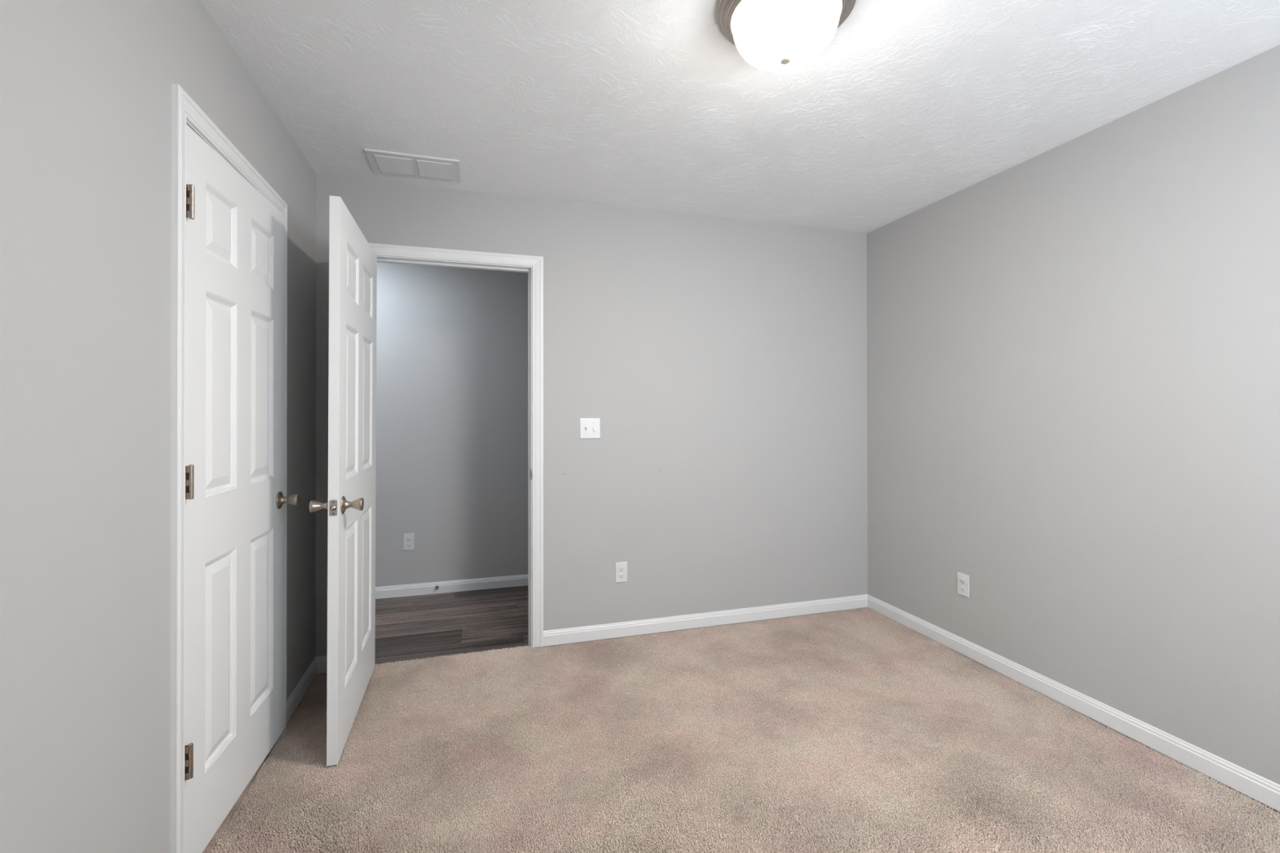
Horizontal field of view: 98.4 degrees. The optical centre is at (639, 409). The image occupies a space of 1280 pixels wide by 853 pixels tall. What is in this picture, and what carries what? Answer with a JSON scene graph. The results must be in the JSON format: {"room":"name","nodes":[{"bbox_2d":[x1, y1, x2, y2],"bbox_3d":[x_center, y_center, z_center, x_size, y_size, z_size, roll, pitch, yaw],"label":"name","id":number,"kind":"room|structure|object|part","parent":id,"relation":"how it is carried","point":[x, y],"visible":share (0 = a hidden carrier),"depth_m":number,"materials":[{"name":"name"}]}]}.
{"room":"empty bedroom","nodes":[
{"label":"empty bedroom","id":0,"kind":"room"},
{"bbox_2d":[0,0,315,852],"bbox_3d":[-1.129,0.070,0.970,0.115,2.510,3.574,0,0,-17],"label":"wall","id":1,"kind":"structure","parent":0,"point":[86,86],"depth_m":1.14,"materials":[{"name":"grey paint"}]},
{"bbox_2d":[169,83,287,852],"bbox_3d":[-1.372,0.220,1.813,0.131,2.118,0.860,0,0,-17],"label":"door frame","id":2,"kind":"structure","parent":1,"relation":"attached to","point":[184,108],"depth_m":1.43,"materials":[{"name":"white paint"}]},
{"bbox_2d":[184,124,300,852],"bbox_3d":[-1.297,0.245,1.835,0.104,2.032,0.737,0,0,-15],"label":"door","id":3,"kind":"structure","parent":1,"relation":"in","point":[235,499],"depth_m":1.76,"materials":[{"name":"white paint"}]},
{"bbox_3d":[-1.358,0.348,2.138,0.068,0.066,0.066,0,0,-15],"label":"knob","id":4,"kind":"part","parent":3,"relation":"part of","materials":[{"name":"silver metal"}]},
{"bbox_2d":[286,657,317,724],"bbox_3d":[-1.509,1.243,2.466,0.012,0.079,0.478,0,0,-17],"label":"baseboard","id":5,"kind":"structure","parent":1,"relation":"attached to","point":[299,692],"depth_m":2.44,"materials":[{"name":"white paint"}]},
{"bbox_2d":[375,262,528,586],"bbox_3d":[-1.448,0.084,3.979,2.900,2.510,0.115,0,0,-17],"label":"wall","id":6,"kind":"structure","parent":0,"point":[451,464],"depth_m":3.95,"materials":[{"name":"grey paint"}]},
{"bbox_2d":[403,533,414,550],"bbox_3d":[-1.615,0.922,3.862,0.070,0.114,0.007,0,0,-17],"label":"wall outlet","id":7,"kind":"object","parent":6,"relation":"attached to","point":[408,539],"visible":1,"depth_m":3.86,"materials":[{"name":"white plastic"}]},
{"bbox_2d":[375,574,528,599],"bbox_3d":[-1.428,1.259,3.914,2.900,0.079,0.012,0,0,-17],"label":"baseboard","id":8,"kind":"structure","parent":6,"relation":"attached to","point":[423,588],"depth_m":3.93,"materials":[{"name":"white paint"}]},
{"bbox_2d":[315,173,867,674],"bbox_3d":[-0.065,0.079,3.211,3.434,2.510,0.115,0,0,-17],"label":"wall","id":9,"kind":"structure","parent":0,"point":[726,358],"depth_m":3.23,"materials":[{"name":"grey paint"}]},
{"bbox_2d":[315,655,327,674],"bbox_3d":[-1.504,1.244,2.711,0.161,0.079,0.012,0,0,-17],"label":"baseboard","id":10,"kind":"structure","parent":9,"relation":"attached to","point":[322,661],"depth_m":2.69,"materials":[{"name":"white paint"}]},
{"bbox_2d":[309,195,377,766],"bbox_3d":[-1.220,0.253,2.371,0.172,2.045,0.814,0,0,-17],"label":"door","id":11,"kind":"structure","parent":9,"relation":"in","point":[350,505],"depth_m":2.17,"materials":[{"name":"white paint"}]},
{"bbox_3d":[-1.169,0.352,2.027,0.068,0.066,0.066,0,0,-17],"label":"knob","id":12,"kind":"part","parent":11,"relation":"part of","materials":[{"name":"silver metal"}]},
{"bbox_3d":[-1.101,0.352,1.983,0.025,0.057,0.004,0,0,-17],"label":"latch plate","id":13,"kind":"part","parent":11,"relation":"part of","materials":[{"name":"silver metal"}]},
{"bbox_3d":[-1.070,0.352,2.057,0.068,0.066,0.066,0,0,-17],"label":"knob","id":14,"kind":"part","parent":11,"relation":"part of","materials":[{"name":"silver metal"}]},
{"bbox_2d":[368,242,543,648],"bbox_3d":[-0.993,0.230,2.925,0.940,2.128,0.131,0,0,-17],"label":"door frame","id":15,"kind":"structure","parent":9,"relation":"attached to","point":[384,250],"depth_m":2.99,"materials":[{"name":"white paint"}]},
{"bbox_2d":[579,417,599,439],"bbox_3d":[-0.277,0.103,3.079,0.116,0.114,0.017,0,0,-17],"label":"light switch","id":16,"kind":"object","parent":9,"relation":"attached to","point":[589,428],"visible":1,"depth_m":3.08,"materials":[{"name":"white plastic"}]},
{"bbox_2d":[615,561,626,582],"bbox_3d":[-0.105,0.920,3.132,0.070,0.114,0.007,0,0,-17],"label":"wall outlet","id":17,"kind":"object","parent":9,"relation":"attached to","point":[620,567],"visible":1,"depth_m":3.13,"materials":[{"name":"white plastic"}]},
{"bbox_2d":[618,573,624,577],"bbox_3d":[-0.105,0.940,3.129,0.033,0.028,0.002,0,0,-17],"label":"receptacle","id":18,"kind":"object","parent":17,"relation":"attached to","point":[620,575],"depth_m":3.13,"materials":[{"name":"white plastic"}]},
{"bbox_2d":[618,566,624,571],"bbox_3d":[-0.105,0.901,3.130,0.033,0.028,0.002,0,0,-17],"label":"receptacle","id":19,"kind":"object","parent":17,"relation":"attached to","point":[620,568],"depth_m":3.13,"materials":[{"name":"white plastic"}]},
{"bbox_2d":[543,594,867,646],"bbox_3d":[0.482,1.244,3.303,2.103,0.079,0.012,0,0,-17],"label":"baseboard","id":20,"kind":"structure","parent":9,"relation":"attached to","point":[585,633],"depth_m":3.26,"materials":[{"name":"white paint"}]},
{"bbox_2d":[200,0,1279,233],"bbox_3d":[0.459,-1.174,1.454,3.434,0.020,3.584,0,0,-17],"label":"ceiling","id":21,"kind":"structure","parent":0,"point":[909,105],"depth_m":2.01,"materials":[{"name":"white paint"}]},
{"bbox_2d":[364,148,461,182],"bbox_3d":[-1.063,-1.152,2.621,0.400,0.012,0.247,0,0,-17],"label":"ceiling vent","id":22,"kind":"object","parent":21,"relation":"in","point":[384,162],"visible":1,"depth_m":2.60,"materials":[{"name":"white metal"}]},
{"bbox_2d":[373,154,415,175],"bbox_3d":[-1.148,-1.151,2.596,0.155,0.010,0.179,0,0,-17],"label":"grille","id":23,"kind":"object","parent":22,"relation":"attached to","point":[383,163],"depth_m":2.59,"materials":[{"name":"white metal"}]},
{"bbox_2d":[416,160,453,180],"bbox_3d":[-0.978,-1.151,2.646,0.155,0.010,0.179,0,0,-17],"label":"grille","id":24,"kind":"object","parent":22,"relation":"attached to","point":[431,169],"depth_m":2.64,"materials":[{"name":"white metal"}]},
{"bbox_2d":[716,0,856,71],"bbox_3d":[0.418,-1.082,1.591,0.388,0.163,0.388,0,0,-17],"label":"ceiling light","id":25,"kind":"object","parent":21,"relation":"attached to","point":[770,35],"visible":1,"depth_m":1.53,"materials":[{"name":"white glass"}]},
{"bbox_2d":[202,585,1279,852],"bbox_3d":[-0.166,1.302,1.916,4.177,0.032,4.659,0,0,-17],"label":"floor","id":26,"kind":"structure","parent":0,"point":[408,628],"depth_m":3.04,"materials":[{"name":"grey wood"}]},
{"bbox_2d":[209,607,1279,852],"bbox_3d":[0.277,1.281,2.067,3.192,0.012,2.329,0,0,-17],"label":"carpet","id":27,"kind":"structure","parent":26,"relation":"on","point":[776,664],"depth_m":2.01,"materials":[{"name":"beige carpet"}]},
{"bbox_2d":[866,44,1279,812],"bbox_3d":[2.052,0.071,1.918,0.115,2.510,3.574,0,0,-17],"label":"wall","id":28,"kind":"structure","parent":0,"point":[1073,348],"depth_m":2.25,"materials":[{"name":"grey paint"}]},
{"bbox_2d":[957,572,968,597],"bbox_3d":[1.696,0.918,2.900,0.007,0.114,0.070,0,0,-17],"label":"wall outlet","id":29,"kind":"object","parent":28,"relation":"attached to","point":[962,579],"visible":1,"depth_m":2.90,"materials":[{"name":"white plastic"}]},
{"bbox_2d":[960,586,965,591],"bbox_3d":[1.693,0.938,2.900,0.002,0.028,0.033,0,0,-17],"label":"receptacle","id":30,"kind":"object","parent":29,"relation":"attached to","point":[962,588],"depth_m":2.90,"materials":[{"name":"white plastic"}]},
{"bbox_2d":[960,578,965,583],"bbox_3d":[1.693,0.898,2.900,0.002,0.028,0.033,0,0,-17],"label":"receptacle","id":31,"kind":"object","parent":29,"relation":"attached to","point":[962,580],"depth_m":2.90,"materials":[{"name":"white plastic"}]},
{"bbox_2d":[867,594,1279,811],"bbox_3d":[1.977,1.236,1.950,0.012,0.079,3.459,0,0,-17],"label":"baseboard","id":32,"kind":"structure","parent":28,"relation":"attached to","point":[1261,789],"depth_m":2.23,"materials":[{"name":"white paint"}]}
]}

